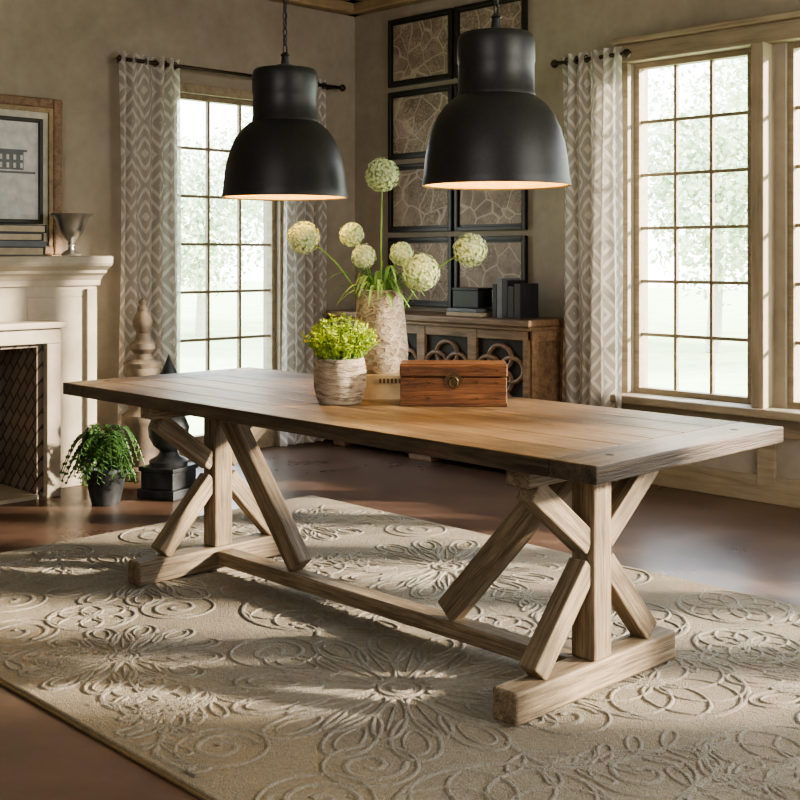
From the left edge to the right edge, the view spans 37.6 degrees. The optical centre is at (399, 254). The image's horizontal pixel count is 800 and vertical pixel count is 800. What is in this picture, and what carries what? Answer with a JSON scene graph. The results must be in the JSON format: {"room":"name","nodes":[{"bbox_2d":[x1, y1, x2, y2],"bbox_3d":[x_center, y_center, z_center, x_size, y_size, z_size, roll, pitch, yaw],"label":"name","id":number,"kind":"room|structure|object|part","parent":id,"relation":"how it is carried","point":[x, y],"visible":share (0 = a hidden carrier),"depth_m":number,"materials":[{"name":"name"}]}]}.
{"room":"dining room","nodes":[
{"label":"dining room","id":0,"kind":"room"},
{"bbox_2d":[0,0,354,445],"bbox_3d":[-3.019,-0.270,5.881,7.710,3.120,0.160,0,0,-44],"label":"wall","id":1,"kind":"structure","parent":0,"point":[67,51],"depth_m":7.08,"materials":[{"name":"paint"}]},
{"bbox_2d":[179,93,275,458],"bbox_3d":[-1.151,0.135,7.667,0.820,2.310,0.060,0,0,-44],"label":"door","id":2,"kind":"structure","parent":1,"relation":"in","point":[268,439],"depth_m":7.74,"materials":[{"name":"brown wood"}]},
{"bbox_3d":[-1.151,0.085,7.667,0.752,2.142,0.024,0,0,-44],"label":"muntins","id":3,"kind":"part","parent":2,"relation":"part of","materials":[{"name":"wood"}]},
{"bbox_2d":[116,51,345,452],"bbox_3d":[-1.057,0.035,7.585,0.167,2.470,1.810,0,0,45],"label":"curtain","id":4,"kind":"object","parent":1,"relation":"attached to","point":[149,87],"visible":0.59,"depth_m":7.16,"materials":[{"name":"beige fabric"}]},
{"bbox_3d":[-1.506,0.035,7.079,0.446,2.470,0.095,0,0,-44],"label":"panel","id":5,"kind":"part","parent":4,"relation":"part of","materials":[{"name":"beige fabric"}]},
{"bbox_3d":[-1.025,-1.160,7.553,1.700,0.024,0.024,0,0,-44],"label":"rod","id":6,"kind":"part","parent":4,"relation":"part of","materials":[{"name":"brown metal"}]},
{"bbox_3d":[-0.648,0.035,7.947,0.406,2.470,0.083,0,0,-44],"label":"panel","id":7,"kind":"part","parent":4,"relation":"part of","materials":[{"name":"beige fabric"}]},
{"bbox_2d":[180,82,283,446],"bbox_3d":[-1.107,0.105,7.623,0.920,2.370,0.025,0,0,-44],"label":"trim","id":8,"kind":"structure","parent":1,"relation":"attached to","point":[184,87],"depth_m":7.90,"materials":[{"name":"paint"}]},
{"bbox_2d":[269,0,360,16],"bbox_3d":[-2.986,-1.765,5.732,7.550,0.130,0.100,0,0,-44],"label":"trim","id":9,"kind":"structure","parent":1,"relation":"attached to","point":[334,6],"depth_m":8.12,"materials":[{"name":"brown wood"}]},
{"bbox_2d":[0,439,799,799],"bbox_3d":[-0.246,1.340,2.932,7.870,0.100,8.255,0,0,-44],"label":"floor","id":10,"kind":"structure","parent":0,"point":[745,546],"depth_m":5.56,"materials":[{"name":"wood"}]},
{"bbox_2d":[0,256,112,504],"bbox_3d":[-2.455,0.647,5.965,2.054,1.285,0.500,0,0,-44],"label":"fireplace","id":11,"kind":"object","parent":10,"relation":"on","point":[48,304],"visible":0.84,"depth_m":6.35,"materials":[{"name":"stone"}]},
{"bbox_3d":[-2.487,0.330,6.087,1.040,0.200,0.280,0,0,-44],"label":"breast panel","id":12,"kind":"part","parent":11,"relation":"part of","materials":[{"name":"wood"}]},
{"bbox_2d":[0,224,48,255],"bbox_3d":[-2.151,-0.081,6.380,0.430,0.169,0.190,0,0,-44],"label":"stacked books","id":13,"kind":"object","parent":11,"relation":"on","point":[15,239],"visible":1,"depth_m":6.36,"materials":[{"name":"paper"}]},
{"bbox_2d":[0,115,42,223],"bbox_3d":[-2.244,-0.468,6.346,0.670,0.585,0.030,0,0,-44],"label":"print","id":14,"kind":"object","parent":13,"relation":"on","point":[21,138],"visible":1,"depth_m":6.49},
{"bbox_2d":[0,148,34,173],"bbox_3d":[-2.227,-0.516,6.365,0.540,0.132,0.003,0,0,-44],"label":"print","id":15,"kind":"object","parent":14,"relation":"attached to","point":[12,160],"depth_m":6.48},
{"bbox_2d":[0,241,48,246],"bbox_3d":[-2.141,-0.060,6.391,0.400,0.029,0.190,0,0,-44],"label":"book","id":16,"kind":"object","parent":13,"relation":"on","point":[2,243],"depth_m":6.37,"materials":[{"name":"grey paper"}]},
{"bbox_2d":[0,94,61,254],"bbox_3d":[-2.314,-0.445,6.389,1.030,0.890,0.040,0,0,-44],"label":"picture frame","id":17,"kind":"object","parent":11,"relation":"on","point":[49,110],"visible":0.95,"depth_m":6.69,"materials":[{"name":"brown wood"}]},
{"bbox_3d":[-2.323,-0.445,6.398,0.920,0.780,0.015,0,0,-44],"label":"linen panel","id":18,"kind":"part","parent":17,"relation":"part of","materials":[{"name":"beige fabric"}]},
{"bbox_3d":[-1.965,0.760,6.598,0.420,1.060,0.280,0,0,-44],"label":"breast leg","id":19,"kind":"part","parent":11,"relation":"part of","materials":[{"name":"stone"}]},
{"bbox_2d":[0,256,112,286],"bbox_3d":[-2.483,0.087,5.993,2.054,0.165,0.420,0,0,-44],"label":"mantel shelf","id":20,"kind":"object","parent":11,"relation":"attached to","point":[15,271],"depth_m":6.37,"materials":[{"name":"wood"}]},
{"bbox_2d":[49,213,92,255],"bbox_3d":[-1.835,-0.113,6.557,0.236,0.234,0.236,0,0,-44],"label":"urn","id":21,"kind":"object","parent":11,"relation":"on","point":[71,226],"visible":1,"depth_m":6.50,"materials":[{"name":"silver metal"}]},
{"bbox_3d":[-1.739,0.740,6.609,0.060,1.100,0.030,0,0,-44],"label":"pilaster moulding","id":22,"kind":"part","parent":11,"relation":"part of","materials":[{"name":"stone"}]},
{"bbox_2d":[59,423,146,506],"bbox_3d":[-1.537,1.082,6.077,0.410,0.415,0.442,0,0,-44],"label":"potted fern","id":23,"kind":"object","parent":10,"relation":"on","point":[105,479],"visible":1,"depth_m":6.01,"materials":[{"name":"green plant"}]},
{"bbox_2d":[84,463,127,506],"bbox_3d":[-1.525,1.195,6.091,0.230,0.190,0.230,0,0,-44],"label":"pot","id":24,"kind":"object","parent":23,"relation":"attached to","point":[108,493],"depth_m":6.01,"materials":[{"name":"ceramic"}]},
{"bbox_2d":[121,297,161,481],"bbox_3d":[-1.489,0.767,6.798,0.260,1.045,0.260,0,0,-44],"label":"finial","id":25,"kind":"object","parent":10,"relation":"on","point":[142,363],"visible":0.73,"depth_m":6.72,"materials":[{"name":"beige wood"}]},
{"bbox_2d":[137,354,198,500],"bbox_3d":[-1.240,0.910,6.300,0.240,0.760,0.240,0,0,26],"label":"finial","id":26,"kind":"object","parent":10,"relation":"on","point":[168,476],"visible":0.48,"depth_m":6.22,"materials":[{"name":"black wood"}]},
{"bbox_3d":[-1.240,0.828,6.300,0.220,0.595,0.220,0,0,26],"label":"stem","id":27,"kind":"part","parent":26,"relation":"part of","materials":[{"name":"metal"}]},
{"bbox_2d":[0,495,799,799],"bbox_3d":[0.047,1.281,3.998,2.444,0.018,3.974,0,0,-44],"label":"area rug","id":28,"kind":"object","parent":10,"relation":"on","point":[225,683],"visible":0.8,"depth_m":3.54,"materials":[{"name":"carpet"}]},
{"bbox_2d":[63,367,782,725],"bbox_3d":[-0.107,0.895,4.177,0.950,0.751,2.660,0,0,-44],"label":"dining table","id":29,"kind":"object","parent":28,"relation":"on","point":[546,449],"visible":0.98,"depth_m":3.65,"materials":[{"name":"brown wood"}]},
{"bbox_3d":[-0.729,0.603,4.813,0.720,0.070,0.085,0,0,-44],"label":"rail","id":30,"kind":"part","parent":29,"relation":"part of","materials":[{"name":"brown wood"}]},
{"bbox_3d":[-0.744,0.909,4.799,0.085,0.542,0.085,0,0,-44],"label":"post","id":31,"kind":"part","parent":29,"relation":"part of","materials":[{"name":"brown wood"}]},
{"bbox_2d":[299,313,380,404],"bbox_3d":[-0.216,0.361,4.134,0.297,0.316,0.280,0,0,-44],"label":"potted plant","id":32,"kind":"object","parent":29,"relation":"on","point":[339,377],"visible":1,"depth_m":4.06,"materials":[{"name":"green plant"}]},
{"bbox_3d":[-0.211,0.440,4.130,0.188,0.158,0.188,0,0,-44],"label":"bark pot","id":33,"kind":"part","parent":32,"relation":"part of","materials":[{"name":"brown wood"}]},
{"bbox_2d":[363,373,399,398],"bbox_3d":[-0.075,0.476,4.328,0.215,0.086,0.214,0,0,0],"label":"hardcover books","id":34,"kind":"object","parent":29,"relation":"on","point":[378,386],"visible":0.53,"depth_m":4.22,"materials":[{"name":"paper"}]},
{"bbox_2d":[286,157,487,373],"bbox_3d":[-0.049,0.034,4.352,0.695,0.796,0.392,0,0,-28],"label":"vase","id":35,"kind":"object","parent":34,"relation":"on","point":[382,306],"visible":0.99,"depth_m":4.29,"materials":[{"name":"beige ceramic"}]},
{"bbox_2d":[399,360,507,406],"bbox_3d":[0.186,0.447,4.098,0.372,0.145,0.171,0,0,2],"label":"chest","id":36,"kind":"object","parent":29,"relation":"on","point":[422,382],"visible":1,"depth_m":4.03,"materials":[{"name":"brown wood"}]},
{"bbox_3d":[0.183,0.427,4.020,0.063,0.063,0.015,0,0,2],"label":"latch plate","id":37,"kind":"part","parent":36,"relation":"part of","materials":[{"name":"gold metal"}]},
{"bbox_3d":[0.186,0.398,4.105,0.370,0.041,0.154,0,0,2],"label":"lid","id":38,"kind":"part","parent":36,"relation":"part of","materials":[{"name":"brown wood"}]},
{"bbox_3d":[0.579,0.603,3.476,0.720,0.070,0.085,0,0,-44],"label":"rail","id":39,"kind":"part","parent":29,"relation":"part of","materials":[{"name":"brown wood"}]},
{"bbox_3d":[0.564,0.909,3.462,0.085,0.542,0.085,0,0,-44],"label":"post","id":40,"kind":"part","parent":29,"relation":"part of","materials":[{"name":"brown wood"}]},
{"bbox_2d":[326,309,563,461],"bbox_3d":[0.258,0.833,7.479,0.410,0.915,1.770,0,0,-44],"label":"sideboard","id":41,"kind":"object","parent":10,"relation":"on","point":[531,349],"visible":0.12,"depth_m":6.95,"materials":[{"name":"brown wood"}]},
{"bbox_3d":[0.256,0.427,7.481,0.370,0.025,1.745,0,0,-44],"label":"moulding","id":42,"kind":"part","parent":41,"relation":"part of","materials":[{"name":"brown wood"}]},
{"bbox_2d":[446,287,492,316],"bbox_3d":[0.446,0.288,7.236,0.206,0.172,0.286,0,0,-44],"label":"box","id":43,"kind":"object","parent":41,"relation":"on","point":[467,301],"visible":0.88,"depth_m":7.18,"materials":[{"name":"paper"}]},
{"bbox_3d":[0.446,0.209,7.250,0.140,0.015,0.220,0,0,-44],"label":"black box lid","id":44,"kind":"part","parent":43,"relation":"part of","materials":[{"name":"black"}]},
{"bbox_2d":[446,312,492,316],"bbox_3d":[0.446,0.362,7.236,0.270,0.023,0.180,0,0,40],"label":"book","id":45,"kind":"object","parent":41,"relation":"on","point":[471,314],"depth_m":7.15,"materials":[{"name":"paper"}]},
{"bbox_2d":[447,307,492,312],"bbox_3d":[0.439,0.338,7.244,0.170,0.023,0.250,0,0,-42],"label":"book","id":46,"kind":"object","parent":45,"relation":"on","point":[455,309],"depth_m":7.17,"materials":[{"name":"grey paper"}]},
{"bbox_2d":[493,278,537,318],"bbox_3d":[0.691,0.258,7.043,0.170,0.235,0.217,0,0,-44],"label":"upright books","id":47,"kind":"object","parent":41,"relation":"on","point":[512,298],"visible":1,"depth_m":6.98,"materials":[{"name":"grey paper"}]},
{"bbox_2d":[493,284,496,317],"bbox_3d":[0.627,0.275,7.109,0.170,0.200,0.032,0,0,-44],"label":"book","id":48,"kind":"object","parent":47,"relation":"on","point":[494,285],"depth_m":7.05,"materials":[{"name":"grey paper"}]},
{"bbox_2d":[508,286,513,317],"bbox_3d":[0.716,0.280,7.018,0.170,0.190,0.047,0,0,-44],"label":"book","id":49,"kind":"object","parent":47,"relation":"on","point":[510,288],"depth_m":6.96,"materials":[{"name":"grey paper"}]},
{"bbox_3d":[0.874,0.795,6.878,0.330,0.710,0.012,0,0,-44],"label":"frame","id":50,"kind":"part","parent":41,"relation":"part of","materials":[{"name":"brown wood"}]},
{"bbox_2d":[355,0,799,480],"bbox_3d":[2.509,-0.270,5.628,0.160,3.120,7.935,0,0,-44],"label":"wall","id":51,"kind":"structure","parent":0,"point":[559,28],"depth_m":7.08,"materials":[{"name":"paint"}]},
{"bbox_2d":[339,0,361,2],"bbox_3d":[-2.937,-1.800,5.682,7.550,0.060,0.160,0,0,-44],"label":"trim","id":52,"kind":"structure","parent":51,"relation":"attached to","point":[349,1],"depth_m":8.21,"materials":[{"name":"brown wood"}]},
{"bbox_2d":[353,0,429,16],"bbox_3d":[2.417,-1.765,5.537,0.100,0.130,7.935,0,0,-44],"label":"trim","id":53,"kind":"structure","parent":51,"relation":"attached to","point":[369,6],"depth_m":8.10,"materials":[{"name":"brown wood"}]},
{"bbox_2d":[388,8,453,87],"bbox_3d":[0.135,-1.387,7.919,0.030,0.465,0.600,0,0,-44],"label":"print","id":54,"kind":"object","parent":51,"relation":"attached to","point":[420,46],"visible":1,"depth_m":7.91},
{"bbox_2d":[388,162,453,232],"bbox_3d":[0.135,-0.388,7.919,0.030,0.465,0.600,0,0,-44],"label":"print","id":55,"kind":"object","parent":51,"relation":"attached to","point":[412,207],"visible":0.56,"depth_m":7.93},
{"bbox_2d":[388,84,453,159],"bbox_3d":[0.135,-0.887,7.919,0.030,0.465,0.600,0,0,-44],"label":"print","id":56,"kind":"object","parent":51,"relation":"attached to","point":[412,114],"visible":0.68,"depth_m":7.96},
{"bbox_2d":[388,237,453,307],"bbox_3d":[0.135,0.113,7.919,0.030,0.465,0.600,0,0,-44],"label":"print","id":57,"kind":"object","parent":51,"relation":"attached to","point":[440,248],"visible":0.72,"depth_m":7.82},
{"bbox_2d":[454,83,457,97],"bbox_3d":[0.572,-0.887,7.472,0.030,0.465,0.600,0,0,-44],"label":"print","id":58,"kind":"object","parent":51,"relation":"attached to","point":[455,84],"visible":0.13,"depth_m":7.67},
{"bbox_2d":[454,190,527,230],"bbox_3d":[0.572,-0.388,7.472,0.030,0.465,0.600,0,0,-44],"label":"print","id":59,"kind":"object","parent":51,"relation":"attached to","point":[474,210],"visible":0.54,"depth_m":7.47},
{"bbox_2d":[454,236,527,307],"bbox_3d":[0.572,0.113,7.472,0.030,0.465,0.600,0,0,-44],"label":"print","id":60,"kind":"object","parent":51,"relation":"attached to","point":[507,256],"visible":0.44,"depth_m":7.43},
{"bbox_2d":[454,0,527,77],"bbox_3d":[0.572,-1.387,7.472,0.030,0.465,0.600,0,0,-44],"label":"print","id":61,"kind":"object","parent":51,"relation":"attached to","point":[513,13],"visible":0.44,"depth_m":7.49},
{"bbox_2d":[550,47,631,481],"bbox_3d":[1.123,0.050,6.794,0.188,2.440,0.570,0,0,-44],"label":"curtain","id":62,"kind":"object","parent":51,"relation":"hanging from","point":[592,81],"visible":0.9,"depth_m":6.72,"materials":[{"name":"white fabric"}]},
{"bbox_3d":[1.091,-1.130,6.763,0.024,0.024,0.460,0,0,-44],"label":"rod","id":63,"kind":"part","parent":62,"relation":"part of","materials":[{"name":"brown metal"}]},
{"bbox_2d":[622,63,631,392],"bbox_3d":[1.293,-0.152,6.729,0.040,1.885,0.055,0,0,-44],"label":"trim","id":64,"kind":"structure","parent":51,"relation":"attached to","point":[626,67],"depth_m":6.71,"materials":[{"name":"paint"}]},
{"bbox_2d":[634,48,750,403],"bbox_3d":[1.624,-0.152,6.490,0.060,1.885,0.745,0,0,-44],"label":"window","id":65,"kind":"structure","parent":51,"relation":"in","point":[639,69],"depth_m":6.56,"materials":[{"name":"brown wood"}]},
{"bbox_3d":[1.624,-0.152,6.490,0.024,1.817,0.677,0,0,-44],"label":"muntins","id":66,"kind":"part","parent":65,"relation":"part of","materials":[{"name":"wood"}]},
{"bbox_2d":[610,393,799,421],"bbox_3d":[3.196,0.810,4.712,0.160,0.045,5.665,0,0,-44],"label":"windowsill","id":67,"kind":"structure","parent":51,"relation":"attached to","point":[738,409],"depth_m":6.23,"materials":[{"name":"paint"}]},
{"bbox_2d":[612,10,799,63],"bbox_3d":[3.232,-1.145,4.726,0.070,0.100,5.635,0,0,-44],"label":"trim","id":68,"kind":"structure","parent":51,"relation":"attached to","point":[786,30],"depth_m":6.27,"materials":[{"name":"paint"}]},
{"bbox_2d":[622,403,799,439],"bbox_3d":[3.246,0.890,4.740,0.030,0.100,5.635,0,0,-44],"label":"trim","id":69,"kind":"structure","parent":51,"relation":"attached to","point":[791,430],"depth_m":6.25,"materials":[{"name":"paint"}]},
{"bbox_2d":[652,464,799,508],"bbox_3d":[2.444,1.220,5.564,0.024,0.140,7.935,0,0,-44],"label":"baseboard","id":70,"kind":"structure","parent":51,"relation":"attached to","point":[727,483],"depth_m":6.25,"materials":[{"name":"paint"}]},
{"bbox_2d":[751,41,773,408],"bbox_3d":[1.892,-0.152,6.095,0.160,1.885,0.070,0,0,-44],"label":"trim","id":71,"kind":"structure","parent":51,"relation":"attached to","point":[762,53],"depth_m":6.04,"materials":[{"name":"paint"}]},
{"bbox_2d":[757,444,776,486],"bbox_3d":[1.908,1.030,6.110,0.026,0.340,0.100,0,0,-44],"label":"trim","id":72,"kind":"structure","parent":51,"relation":"attached to","point":[767,455],"depth_m":6.09,"materials":[{"name":"paint"}]},
{"bbox_2d":[788,41,799,408],"bbox_3d":[2.282,-0.152,5.818,0.060,1.885,0.745,0,0,-44],"label":"window","id":73,"kind":"structure","parent":51,"relation":"in","point":[793,47],"depth_m":6.05,"materials":[{"name":"brown wood"}]},
{"bbox_3d":[2.282,-0.152,5.818,0.024,1.817,0.677,0,0,-44],"label":"muntins","id":74,"kind":"part","parent":73,"relation":"part of","materials":[{"name":"wood"}]},
{"bbox_3d":[-0.246,-1.880,2.932,7.870,0.100,8.255,0,0,-44],"label":"ceiling","id":75,"kind":"structure","parent":0,"visible":0},
{"bbox_2d":[222,0,347,200],"bbox_3d":[-0.432,-1.022,4.418,0.472,1.613,0.472,0,0,-44],"label":"dome pendant lamp","id":76,"kind":"object","parent":75,"relation":"hanging from","point":[284,154],"visible":1,"depth_m":4.28,"materials":[{"name":"black metal"}]},
{"bbox_3d":[-0.432,-0.459,4.418,0.472,0.488,0.472,0,0,-44],"label":"lamp shade","id":77,"kind":"part","parent":76,"relation":"part of","materials":[{"name":"black metal"}]},
{"bbox_3d":[-0.432,-1.288,4.418,0.017,1.066,0.017,0,0,1],"label":"chain","id":78,"kind":"part","parent":76,"relation":"part of","materials":[{"name":"black metal"}]},
{"bbox_3d":[-0.432,-1.278,4.418,0.024,1.047,0.023,0,0,-44],"label":"cord","id":79,"kind":"part","parent":76,"relation":"part of","materials":[{"name":"black metal"}]},
{"bbox_2d":[422,0,570,189],"bbox_3d":[0.305,-1.024,3.731,0.472,1.609,0.472,0,0,-44],"label":"dome pendant lamp","id":80,"kind":"object","parent":75,"relation":"hanging from","point":[496,133],"visible":1,"depth_m":3.59,"materials":[{"name":"black metal"}]},
{"label":"outside","id":81,"kind":"structure","parent":0,"visible":0},
{"bbox_2d":[180,281,746,434],"bbox_3d":[5.840,1.540,16.908,60.000,0.100,90.000,0,0,-44],"label":"lawn","id":82,"kind":"structure","parent":81,"point":[694,361],"depth_m":20.72,"materials":[{"name":"green plant"}]},
{"bbox_2d":[181,121,262,335],"bbox_3d":[-4.078,-0.507,21.397,3.533,3.988,4.140,0,0,39],"label":"tree","id":83,"kind":"object","parent":82,"relation":"on","point":[191,217],"visible":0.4,"depth_m":21.12,"materials":[{"name":"green plant"}]},
{"bbox_2d":[210,107,262,242],"bbox_3d":[-2.173,-1.226,25.491,3.841,5.422,4.183,0,0,8],"label":"tree","id":84,"kind":"object","parent":82,"relation":"on","point":[246,119],"visible":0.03,"depth_m":24.90,"materials":[{"name":"green plant"}]},
{"bbox_2d":[648,79,686,201],"bbox_3d":[2.913,-1.264,21.309,4.234,5.497,3.922,0,0,-11],"label":"tree","id":85,"kind":"object","parent":82,"relation":"on","point":[650,81],"visible":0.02,"depth_m":20.47,"materials":[{"name":"green plant"}]},
{"bbox_2d":[648,88,746,352],"bbox_3d":[5.240,-0.532,17.962,3.631,4.037,3.469,0,0,25],"label":"tree","id":86,"kind":"object","parent":82,"relation":"on","point":[730,187],"visible":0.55,"depth_m":17.49,"materials":[{"name":"green plant"}]},
{"bbox_2d":[648,57,746,176],"bbox_3d":[6.977,-1.970,23.180,4.473,6.908,4.315,0,0,-44],"label":"tree","id":87,"kind":"object","parent":82,"relation":"on","point":[728,63],"visible":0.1,"depth_m":22.51,"materials":[{"name":"green plant"}]}
]}

